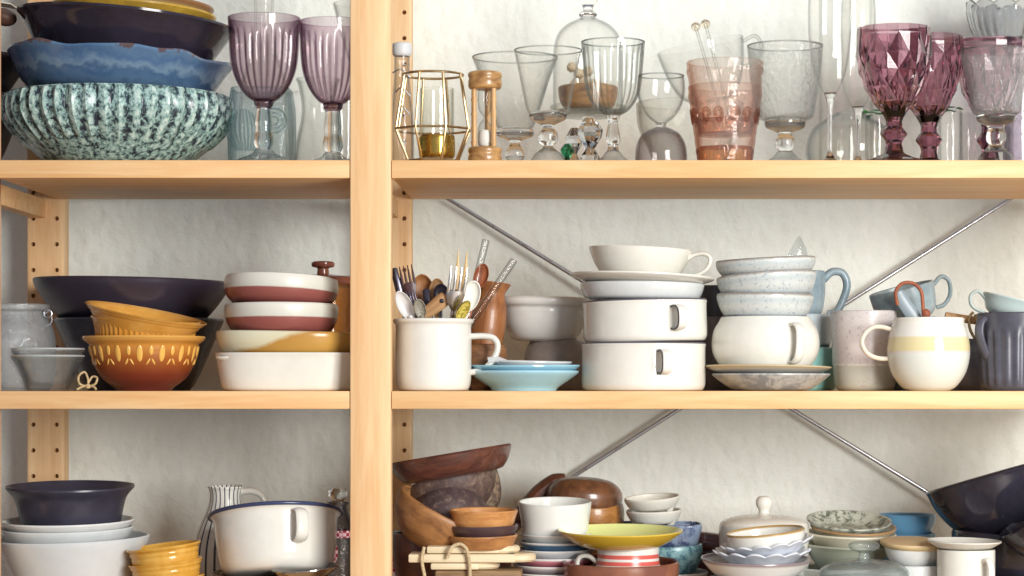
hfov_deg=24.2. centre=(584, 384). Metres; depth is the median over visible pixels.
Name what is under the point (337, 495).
glass bottle
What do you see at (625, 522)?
serving bowl
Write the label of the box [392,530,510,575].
wooden bowl
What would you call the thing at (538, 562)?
saucer
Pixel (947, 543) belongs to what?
saucer
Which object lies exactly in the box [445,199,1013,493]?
brace
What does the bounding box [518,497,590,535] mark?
serving bowl
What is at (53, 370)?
glass jar
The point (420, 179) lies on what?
shelf board
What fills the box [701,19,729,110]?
glass stirrer
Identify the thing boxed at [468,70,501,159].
hourglass
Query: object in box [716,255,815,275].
stoneware bowl
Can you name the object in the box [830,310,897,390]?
cup
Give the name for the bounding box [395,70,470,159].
candle lantern
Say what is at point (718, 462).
wall
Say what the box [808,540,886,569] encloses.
stoneware bowl
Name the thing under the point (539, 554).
saucer
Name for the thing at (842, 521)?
shallow bowl
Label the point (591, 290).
shallow bowl
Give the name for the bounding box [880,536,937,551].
wooden disc
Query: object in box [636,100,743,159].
glass bowl
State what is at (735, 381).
shallow bowl
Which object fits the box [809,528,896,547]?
stoneware bowl
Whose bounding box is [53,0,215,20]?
plate
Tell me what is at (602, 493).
wooden bowl
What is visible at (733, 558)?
scalloped bowl
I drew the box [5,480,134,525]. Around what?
serving bowl
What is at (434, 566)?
wooden board
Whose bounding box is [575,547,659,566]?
striped cup
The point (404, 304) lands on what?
serving spoon
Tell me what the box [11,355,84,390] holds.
bowl
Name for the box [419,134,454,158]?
candle
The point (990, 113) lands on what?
bowl
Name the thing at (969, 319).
pestle
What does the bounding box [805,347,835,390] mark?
stoneware bowl
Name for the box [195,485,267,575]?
jug
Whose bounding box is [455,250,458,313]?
pick
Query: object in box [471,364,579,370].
plate
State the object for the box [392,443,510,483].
wooden plate
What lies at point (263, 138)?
goblet
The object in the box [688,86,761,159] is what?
tumbler
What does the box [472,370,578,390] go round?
plate
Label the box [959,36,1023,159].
goblet
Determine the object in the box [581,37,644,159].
goblet
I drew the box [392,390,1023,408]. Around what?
shelf board
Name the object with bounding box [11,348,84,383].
bowl
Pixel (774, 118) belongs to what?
bowl
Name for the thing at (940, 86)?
bowl
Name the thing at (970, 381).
jug
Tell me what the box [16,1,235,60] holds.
serving bowl
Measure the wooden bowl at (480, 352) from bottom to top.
0.052 m
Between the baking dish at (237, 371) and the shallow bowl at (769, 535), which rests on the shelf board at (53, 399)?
the baking dish at (237, 371)
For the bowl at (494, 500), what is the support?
on the bowl at (483, 483)
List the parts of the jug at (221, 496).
handle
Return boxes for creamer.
[658,35,757,105]
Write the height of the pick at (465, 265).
0.131 m
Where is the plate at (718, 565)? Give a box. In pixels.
[701,553,811,575]
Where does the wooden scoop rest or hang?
on the wooden bowl at (602, 493)
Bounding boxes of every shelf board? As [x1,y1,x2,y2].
[0,160,349,198]
[0,390,349,408]
[392,160,1023,198]
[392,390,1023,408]
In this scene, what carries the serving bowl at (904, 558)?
on the serving bowl at (885, 569)
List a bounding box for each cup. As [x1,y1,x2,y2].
[128,556,202,575]
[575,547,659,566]
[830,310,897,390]
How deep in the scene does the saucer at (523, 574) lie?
2.65 m
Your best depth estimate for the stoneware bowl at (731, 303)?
2.61 m
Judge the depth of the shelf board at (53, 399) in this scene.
2.56 m
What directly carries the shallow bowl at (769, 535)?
on the scalloped bowl at (784, 549)
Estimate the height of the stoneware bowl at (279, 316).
0.036 m
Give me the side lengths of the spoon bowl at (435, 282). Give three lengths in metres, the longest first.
0.031 x 0.018 x 0.006 m
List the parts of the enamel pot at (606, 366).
handle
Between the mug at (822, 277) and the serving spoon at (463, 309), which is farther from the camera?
the mug at (822, 277)
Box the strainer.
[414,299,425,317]
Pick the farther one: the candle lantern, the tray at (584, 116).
the tray at (584, 116)
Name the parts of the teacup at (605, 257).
handle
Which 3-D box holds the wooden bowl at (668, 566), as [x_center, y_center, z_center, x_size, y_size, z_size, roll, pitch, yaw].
[0.040,0.224,2.639,0.129,0.064,0.129,0,0,13]
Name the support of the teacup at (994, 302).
on the mug at (999, 336)
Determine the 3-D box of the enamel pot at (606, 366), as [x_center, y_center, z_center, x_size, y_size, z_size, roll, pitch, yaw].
[0.065,-0.020,2.653,0.139,0.054,0.139,0,0,32]
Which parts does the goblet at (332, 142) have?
stem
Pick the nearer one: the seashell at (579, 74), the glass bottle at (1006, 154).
the seashell at (579, 74)
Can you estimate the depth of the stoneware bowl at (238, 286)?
2.59 m
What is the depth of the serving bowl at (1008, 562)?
2.66 m
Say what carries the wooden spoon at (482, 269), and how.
in the enamel mug at (432, 354)
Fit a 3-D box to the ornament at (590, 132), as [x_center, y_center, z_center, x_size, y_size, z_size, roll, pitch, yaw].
[0.006,-0.268,2.625,0.028,0.052,0.028,0,0,0]
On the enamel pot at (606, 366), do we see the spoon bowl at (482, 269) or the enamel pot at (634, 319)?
the enamel pot at (634, 319)
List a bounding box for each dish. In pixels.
[214,352,349,390]
[216,330,349,352]
[271,562,339,575]
[449,507,517,526]
[449,533,517,550]
[452,523,517,537]
[558,83,617,110]
[624,493,679,511]
[626,507,681,524]
[722,313,831,346]
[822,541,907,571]
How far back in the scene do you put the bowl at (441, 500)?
2.66 m
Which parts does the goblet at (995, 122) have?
stem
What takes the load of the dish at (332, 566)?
on the saucepan
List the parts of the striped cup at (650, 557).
handle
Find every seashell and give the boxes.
[567,62,576,72]
[574,68,583,78]
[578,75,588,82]
[583,66,592,75]
[590,78,599,82]
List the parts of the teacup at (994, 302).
handle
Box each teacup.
[589,245,712,275]
[968,290,1023,312]
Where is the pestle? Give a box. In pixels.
[944,311,976,338]
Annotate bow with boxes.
[76,371,97,389]
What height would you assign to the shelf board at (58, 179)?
0.019 m
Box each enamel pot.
[581,342,705,390]
[582,298,706,341]
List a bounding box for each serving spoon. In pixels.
[395,291,414,317]
[433,284,446,317]
[455,300,470,317]
[463,281,480,318]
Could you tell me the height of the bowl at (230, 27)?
0.093 m
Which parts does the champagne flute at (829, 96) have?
stem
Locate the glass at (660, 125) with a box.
[635,72,686,157]
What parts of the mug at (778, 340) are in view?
handle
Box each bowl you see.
[1,51,18,91]
[1,83,234,159]
[1,92,11,158]
[1,524,133,543]
[1,530,149,575]
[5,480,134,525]
[7,37,231,91]
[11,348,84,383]
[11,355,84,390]
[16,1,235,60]
[32,276,225,317]
[53,317,223,390]
[82,335,205,390]
[85,301,206,335]
[90,315,200,335]
[126,539,200,565]
[149,0,213,13]
[224,272,338,303]
[224,302,338,331]
[228,13,299,100]
[299,18,349,104]
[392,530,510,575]
[395,485,455,549]
[410,470,495,502]
[417,487,486,519]
[429,278,442,299]
[433,284,446,296]
[469,344,506,390]
[472,55,556,127]
[473,264,488,287]
[486,469,501,506]
[505,296,591,341]
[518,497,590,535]
[524,339,586,390]
[547,476,622,508]
[563,555,678,575]
[580,281,703,299]
[581,42,644,114]
[589,504,623,555]
[605,521,690,524]
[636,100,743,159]
[642,521,701,546]
[659,542,702,574]
[678,568,707,575]
[712,373,829,390]
[712,546,810,564]
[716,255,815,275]
[716,269,815,293]
[717,292,813,316]
[720,533,813,556]
[726,525,804,549]
[747,40,822,120]
[799,552,808,575]
[803,563,879,575]
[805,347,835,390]
[806,510,891,533]
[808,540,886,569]
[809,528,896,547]
[856,23,931,111]
[879,512,935,534]
[879,562,936,575]
[883,532,935,562]
[885,547,936,565]
[891,316,936,390]
[910,32,963,116]
[926,464,1023,533]
[951,529,1023,575]
[959,36,1023,114]
[959,45,1023,115]
[966,0,1023,38]
[999,521,1023,556]
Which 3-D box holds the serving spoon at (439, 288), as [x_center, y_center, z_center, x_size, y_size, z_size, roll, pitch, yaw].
[-0.158,-0.059,2.619,0.017,0.104,0.009,0,0,-11]
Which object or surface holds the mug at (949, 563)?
on the shelf board
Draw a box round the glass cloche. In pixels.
[550,0,625,151]
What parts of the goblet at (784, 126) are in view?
stem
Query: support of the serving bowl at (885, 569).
on the shelf board
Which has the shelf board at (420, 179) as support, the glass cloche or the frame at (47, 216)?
the glass cloche
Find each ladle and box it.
[1,8,16,25]
[897,290,920,316]
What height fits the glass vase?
0.095 m
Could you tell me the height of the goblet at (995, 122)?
0.125 m
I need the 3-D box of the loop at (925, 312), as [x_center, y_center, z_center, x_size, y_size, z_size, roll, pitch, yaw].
[0.362,-0.093,2.636,0.041,0.045,0.007,0,0,3]
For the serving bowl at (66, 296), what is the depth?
2.71 m
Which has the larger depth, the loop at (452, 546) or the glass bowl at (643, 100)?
the glass bowl at (643, 100)
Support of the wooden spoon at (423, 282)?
in the enamel mug at (432, 354)
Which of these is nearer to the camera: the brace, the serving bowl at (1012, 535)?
the serving bowl at (1012, 535)
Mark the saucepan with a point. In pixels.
(218, 572)
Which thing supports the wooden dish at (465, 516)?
on the wooden dish at (471, 532)
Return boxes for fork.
[399,264,415,300]
[406,289,417,317]
[446,266,467,317]
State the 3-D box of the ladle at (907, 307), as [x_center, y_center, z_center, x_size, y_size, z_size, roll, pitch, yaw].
[0.363,-0.076,2.645,0.041,0.059,0.005,0,0,0]
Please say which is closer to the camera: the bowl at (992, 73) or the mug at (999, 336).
the mug at (999, 336)
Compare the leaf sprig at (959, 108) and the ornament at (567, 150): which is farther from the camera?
the leaf sprig at (959, 108)
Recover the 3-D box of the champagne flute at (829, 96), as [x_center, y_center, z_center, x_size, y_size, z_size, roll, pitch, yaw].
[0.271,-0.351,2.635,0.049,0.217,0.049,0,0,-10]
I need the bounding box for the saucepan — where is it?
[212,570,225,575]
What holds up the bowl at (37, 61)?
on the serving bowl at (61, 121)
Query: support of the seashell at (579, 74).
on the seashell
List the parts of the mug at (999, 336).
handle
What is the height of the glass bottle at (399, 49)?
0.139 m
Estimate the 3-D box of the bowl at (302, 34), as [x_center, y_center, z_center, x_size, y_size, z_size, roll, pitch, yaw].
[-0.276,-0.352,2.615,0.075,0.093,0.075,0,0,0]
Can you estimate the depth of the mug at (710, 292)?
2.73 m
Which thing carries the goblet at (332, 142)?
on the shelf board at (58, 179)
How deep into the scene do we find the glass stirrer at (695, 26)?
2.62 m
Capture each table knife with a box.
[392,268,403,317]
[422,289,432,317]
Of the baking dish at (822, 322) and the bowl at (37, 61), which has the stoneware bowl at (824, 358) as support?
the baking dish at (822, 322)
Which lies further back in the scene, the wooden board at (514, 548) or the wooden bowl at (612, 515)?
the wooden bowl at (612, 515)
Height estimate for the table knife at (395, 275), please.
0.115 m
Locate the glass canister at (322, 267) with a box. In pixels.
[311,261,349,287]
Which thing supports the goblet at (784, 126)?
on the shelf board at (420, 179)
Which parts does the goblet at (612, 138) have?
stem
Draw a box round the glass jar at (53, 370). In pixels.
[1,303,56,390]
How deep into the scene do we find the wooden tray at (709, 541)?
2.80 m
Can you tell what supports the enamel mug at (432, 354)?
on the shelf board at (467, 399)
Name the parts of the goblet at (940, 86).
stem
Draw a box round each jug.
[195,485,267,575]
[470,281,510,343]
[950,339,984,390]
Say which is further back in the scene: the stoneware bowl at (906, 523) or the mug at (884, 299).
the stoneware bowl at (906, 523)
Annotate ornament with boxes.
[560,144,573,159]
[566,128,581,159]
[578,117,602,159]
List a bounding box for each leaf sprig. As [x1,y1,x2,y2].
[862,109,882,116]
[946,106,962,111]
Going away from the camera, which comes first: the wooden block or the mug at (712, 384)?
the wooden block
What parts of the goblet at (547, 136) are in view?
stem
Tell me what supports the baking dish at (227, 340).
on the baking dish at (237, 371)
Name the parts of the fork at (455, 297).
handle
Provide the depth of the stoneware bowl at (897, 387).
2.70 m
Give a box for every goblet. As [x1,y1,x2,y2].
[228,13,299,159]
[299,18,349,159]
[472,51,557,157]
[514,45,581,158]
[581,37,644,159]
[747,40,822,158]
[856,23,931,159]
[910,32,963,159]
[958,45,1023,159]
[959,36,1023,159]
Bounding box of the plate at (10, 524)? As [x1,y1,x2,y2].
[1,515,134,532]
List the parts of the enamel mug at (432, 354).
handle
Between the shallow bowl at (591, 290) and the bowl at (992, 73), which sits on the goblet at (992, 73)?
the bowl at (992, 73)
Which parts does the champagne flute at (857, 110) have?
stem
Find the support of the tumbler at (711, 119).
in the tumbler at (709, 147)
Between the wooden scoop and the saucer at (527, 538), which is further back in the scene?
the wooden scoop
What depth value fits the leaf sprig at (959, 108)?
2.76 m
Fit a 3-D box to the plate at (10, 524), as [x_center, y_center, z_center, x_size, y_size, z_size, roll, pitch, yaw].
[-0.578,0.164,2.664,0.147,0.034,0.147,0,0,11]
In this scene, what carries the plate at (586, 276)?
on the shallow bowl at (591, 290)
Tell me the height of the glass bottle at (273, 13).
0.226 m
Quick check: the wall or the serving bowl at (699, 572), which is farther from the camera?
the wall
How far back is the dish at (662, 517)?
2.74 m
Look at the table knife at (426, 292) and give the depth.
2.62 m
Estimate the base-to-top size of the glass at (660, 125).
0.098 m
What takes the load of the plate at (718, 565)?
on the mixing bowl
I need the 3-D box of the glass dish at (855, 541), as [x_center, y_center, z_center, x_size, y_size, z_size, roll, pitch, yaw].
[0.306,0.225,2.615,0.099,0.107,0.099,0,0,-42]
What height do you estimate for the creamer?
0.082 m
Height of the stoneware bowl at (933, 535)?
0.081 m
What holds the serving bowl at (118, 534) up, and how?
in the mixing bowl at (101, 558)
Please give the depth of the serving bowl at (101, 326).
2.59 m
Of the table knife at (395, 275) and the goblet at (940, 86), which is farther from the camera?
the goblet at (940, 86)
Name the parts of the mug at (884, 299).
handle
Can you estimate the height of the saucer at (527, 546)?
0.015 m
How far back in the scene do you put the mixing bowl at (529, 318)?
2.72 m
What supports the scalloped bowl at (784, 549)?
on the scalloped bowl at (733, 558)
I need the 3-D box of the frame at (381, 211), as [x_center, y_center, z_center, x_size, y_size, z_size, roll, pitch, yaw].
[-0.231,-0.130,2.729,0.044,1.300,0.331,0,0,0]
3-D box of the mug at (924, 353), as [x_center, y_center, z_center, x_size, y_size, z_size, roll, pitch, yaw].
[0.367,-0.034,2.615,0.110,0.080,0.090,0,0,31]
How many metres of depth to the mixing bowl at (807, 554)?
2.71 m
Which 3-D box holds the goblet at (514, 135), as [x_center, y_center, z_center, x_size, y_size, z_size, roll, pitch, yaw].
[-0.080,-0.308,2.715,0.098,0.132,0.098,0,0,20]
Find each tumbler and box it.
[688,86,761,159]
[698,117,751,136]
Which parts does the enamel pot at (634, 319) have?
handle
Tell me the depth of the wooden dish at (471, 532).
2.59 m
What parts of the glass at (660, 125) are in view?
stem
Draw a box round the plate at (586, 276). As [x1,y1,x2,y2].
[570,271,713,283]
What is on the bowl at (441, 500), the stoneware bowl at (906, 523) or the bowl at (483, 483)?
the bowl at (483, 483)
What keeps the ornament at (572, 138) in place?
on the shelf board at (420, 179)
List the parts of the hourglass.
bamboo post, bamboo post, bamboo post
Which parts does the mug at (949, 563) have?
handle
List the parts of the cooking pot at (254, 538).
handle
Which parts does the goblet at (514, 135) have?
stem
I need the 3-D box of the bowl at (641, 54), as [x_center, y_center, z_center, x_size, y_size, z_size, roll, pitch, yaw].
[0.031,-0.337,2.620,0.070,0.082,0.070,0,0,0]
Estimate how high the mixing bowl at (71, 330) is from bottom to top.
0.084 m
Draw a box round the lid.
[719,496,808,548]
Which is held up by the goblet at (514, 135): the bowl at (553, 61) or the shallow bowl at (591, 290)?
the bowl at (553, 61)
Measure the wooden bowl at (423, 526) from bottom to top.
0.081 m
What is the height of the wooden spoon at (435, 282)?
0.110 m
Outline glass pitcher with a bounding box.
[284,81,339,158]
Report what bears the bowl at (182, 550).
on the cup at (190, 567)
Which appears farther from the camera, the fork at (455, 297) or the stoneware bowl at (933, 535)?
the stoneware bowl at (933, 535)
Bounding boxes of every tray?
[550,108,625,119]
[698,531,718,575]
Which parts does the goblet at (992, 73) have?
stem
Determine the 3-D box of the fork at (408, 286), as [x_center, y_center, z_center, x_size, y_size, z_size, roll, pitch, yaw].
[-0.187,-0.070,2.619,0.036,0.126,0.005,0,0,6]
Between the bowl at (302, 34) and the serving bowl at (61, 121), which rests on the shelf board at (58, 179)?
the serving bowl at (61, 121)
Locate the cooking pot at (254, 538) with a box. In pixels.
[207,501,343,575]
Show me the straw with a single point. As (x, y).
(511, 258)
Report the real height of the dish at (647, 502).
0.026 m
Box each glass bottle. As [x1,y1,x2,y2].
[239,13,288,159]
[327,488,349,561]
[392,42,413,128]
[1003,108,1009,159]
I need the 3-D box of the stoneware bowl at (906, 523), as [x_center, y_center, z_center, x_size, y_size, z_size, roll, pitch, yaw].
[0.379,0.165,2.805,0.068,0.027,0.068,0,0,31]
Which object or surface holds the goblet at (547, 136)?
on the shelf board at (420, 179)
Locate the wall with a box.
[1,0,1023,575]
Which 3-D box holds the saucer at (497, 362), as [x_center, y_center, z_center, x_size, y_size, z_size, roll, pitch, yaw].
[-0.061,-0.020,2.640,0.093,0.016,0.093,0,0,31]
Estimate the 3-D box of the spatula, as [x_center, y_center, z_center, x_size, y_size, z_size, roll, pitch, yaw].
[-0.169,-0.083,2.607,0.043,0.036,0.009,0,0,17]
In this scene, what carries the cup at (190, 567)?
on the cup
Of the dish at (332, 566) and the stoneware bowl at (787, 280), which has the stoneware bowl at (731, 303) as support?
the stoneware bowl at (787, 280)
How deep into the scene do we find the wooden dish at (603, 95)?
2.73 m
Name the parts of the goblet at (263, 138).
stem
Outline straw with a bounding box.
[471,258,516,326]
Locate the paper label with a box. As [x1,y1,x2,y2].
[1,2,16,8]
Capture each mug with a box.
[393,318,500,390]
[698,316,736,390]
[700,285,722,315]
[711,316,819,364]
[809,267,850,313]
[859,317,969,390]
[869,274,952,316]
[937,548,994,575]
[975,312,1023,390]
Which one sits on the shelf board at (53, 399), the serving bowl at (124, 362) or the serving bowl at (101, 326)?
the serving bowl at (124, 362)
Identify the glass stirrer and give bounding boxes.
[691,22,720,114]
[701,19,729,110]
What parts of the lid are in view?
knob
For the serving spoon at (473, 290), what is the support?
in the enamel mug at (432, 354)
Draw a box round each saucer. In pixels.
[493,360,571,364]
[513,562,594,574]
[519,539,586,551]
[519,555,592,566]
[520,532,591,543]
[520,547,593,558]
[523,574,563,575]
[705,364,831,372]
[927,537,1001,550]
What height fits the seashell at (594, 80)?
0.012 m
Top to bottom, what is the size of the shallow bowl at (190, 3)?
0.035 m
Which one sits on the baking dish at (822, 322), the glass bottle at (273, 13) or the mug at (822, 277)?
the mug at (822, 277)
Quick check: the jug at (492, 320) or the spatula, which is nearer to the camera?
the spatula
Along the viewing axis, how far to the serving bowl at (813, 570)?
2.69 m
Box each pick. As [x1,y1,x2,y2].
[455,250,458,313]
[461,252,466,290]
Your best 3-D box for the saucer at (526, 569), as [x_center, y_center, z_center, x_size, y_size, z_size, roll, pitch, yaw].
[-0.035,0.208,2.690,0.092,0.015,0.092,0,0,2]
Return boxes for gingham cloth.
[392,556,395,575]
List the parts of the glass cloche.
knob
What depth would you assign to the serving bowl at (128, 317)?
2.59 m
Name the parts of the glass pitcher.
handle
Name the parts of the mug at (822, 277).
handle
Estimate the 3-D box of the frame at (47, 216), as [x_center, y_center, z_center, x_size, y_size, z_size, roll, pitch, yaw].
[-0.651,-0.130,2.729,0.045,1.300,0.332,0,0,1]
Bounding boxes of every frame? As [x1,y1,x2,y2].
[0,0,68,575]
[350,0,412,575]
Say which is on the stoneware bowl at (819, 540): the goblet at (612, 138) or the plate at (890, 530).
the plate at (890, 530)
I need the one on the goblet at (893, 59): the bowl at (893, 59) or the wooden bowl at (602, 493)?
the bowl at (893, 59)
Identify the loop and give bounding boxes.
[420,542,471,575]
[894,281,929,316]
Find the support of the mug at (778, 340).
on the saucer at (720, 368)
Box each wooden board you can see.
[408,551,535,562]
[427,544,519,552]
[431,563,499,569]
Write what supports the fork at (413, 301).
in the enamel mug at (432, 354)
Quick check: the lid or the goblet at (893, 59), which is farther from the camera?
the lid
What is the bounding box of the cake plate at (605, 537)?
[558,524,682,550]
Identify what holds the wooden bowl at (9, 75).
on the wooden bowl at (6, 135)
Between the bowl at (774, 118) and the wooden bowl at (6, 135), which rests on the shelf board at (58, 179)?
the wooden bowl at (6, 135)
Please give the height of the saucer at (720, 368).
0.014 m
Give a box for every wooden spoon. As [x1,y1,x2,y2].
[414,274,431,301]
[429,278,442,317]
[467,264,488,318]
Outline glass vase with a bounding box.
[227,87,295,159]
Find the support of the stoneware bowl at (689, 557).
on the serving bowl at (699, 572)
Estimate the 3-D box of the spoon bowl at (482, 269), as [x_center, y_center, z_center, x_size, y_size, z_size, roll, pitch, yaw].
[-0.114,-0.120,2.620,0.016,0.028,0.005,17,-1,0]
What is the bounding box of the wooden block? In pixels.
[435,567,522,575]
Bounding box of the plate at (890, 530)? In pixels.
[810,524,896,537]
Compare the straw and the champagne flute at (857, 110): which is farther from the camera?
the champagne flute at (857, 110)
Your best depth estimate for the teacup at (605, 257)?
2.61 m
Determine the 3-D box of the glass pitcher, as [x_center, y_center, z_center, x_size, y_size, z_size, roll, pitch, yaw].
[-0.311,-0.298,2.764,0.058,0.113,0.056,0,0,-42]
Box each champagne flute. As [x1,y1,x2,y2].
[808,34,851,159]
[840,5,875,159]
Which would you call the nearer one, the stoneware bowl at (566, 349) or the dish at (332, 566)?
the dish at (332, 566)
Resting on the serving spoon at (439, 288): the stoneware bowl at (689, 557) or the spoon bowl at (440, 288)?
the spoon bowl at (440, 288)
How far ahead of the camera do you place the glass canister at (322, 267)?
2.75 m
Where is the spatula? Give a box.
[415,292,447,317]
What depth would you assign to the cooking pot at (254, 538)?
2.61 m
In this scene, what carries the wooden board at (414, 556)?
on the wooden board at (434, 566)
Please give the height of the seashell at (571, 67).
0.012 m
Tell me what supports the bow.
on the shelf board at (53, 399)
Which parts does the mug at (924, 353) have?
handle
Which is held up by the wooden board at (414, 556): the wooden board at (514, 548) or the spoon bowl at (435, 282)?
the wooden board at (514, 548)
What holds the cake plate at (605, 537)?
on the striped cup at (650, 557)
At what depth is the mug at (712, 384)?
2.73 m
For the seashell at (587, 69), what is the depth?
2.75 m
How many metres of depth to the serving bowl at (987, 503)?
2.66 m
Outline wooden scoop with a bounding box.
[514,473,565,532]
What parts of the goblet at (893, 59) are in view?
stem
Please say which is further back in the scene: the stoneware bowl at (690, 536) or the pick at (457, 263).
the stoneware bowl at (690, 536)
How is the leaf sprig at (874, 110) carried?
in the glass vase
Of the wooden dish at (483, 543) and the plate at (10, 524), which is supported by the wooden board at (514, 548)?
the wooden dish at (483, 543)
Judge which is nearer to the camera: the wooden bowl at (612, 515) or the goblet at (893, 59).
the goblet at (893, 59)
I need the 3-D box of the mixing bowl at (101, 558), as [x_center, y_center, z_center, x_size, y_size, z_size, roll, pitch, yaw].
[-0.572,0.211,2.664,0.170,0.090,0.170,0,0,-38]

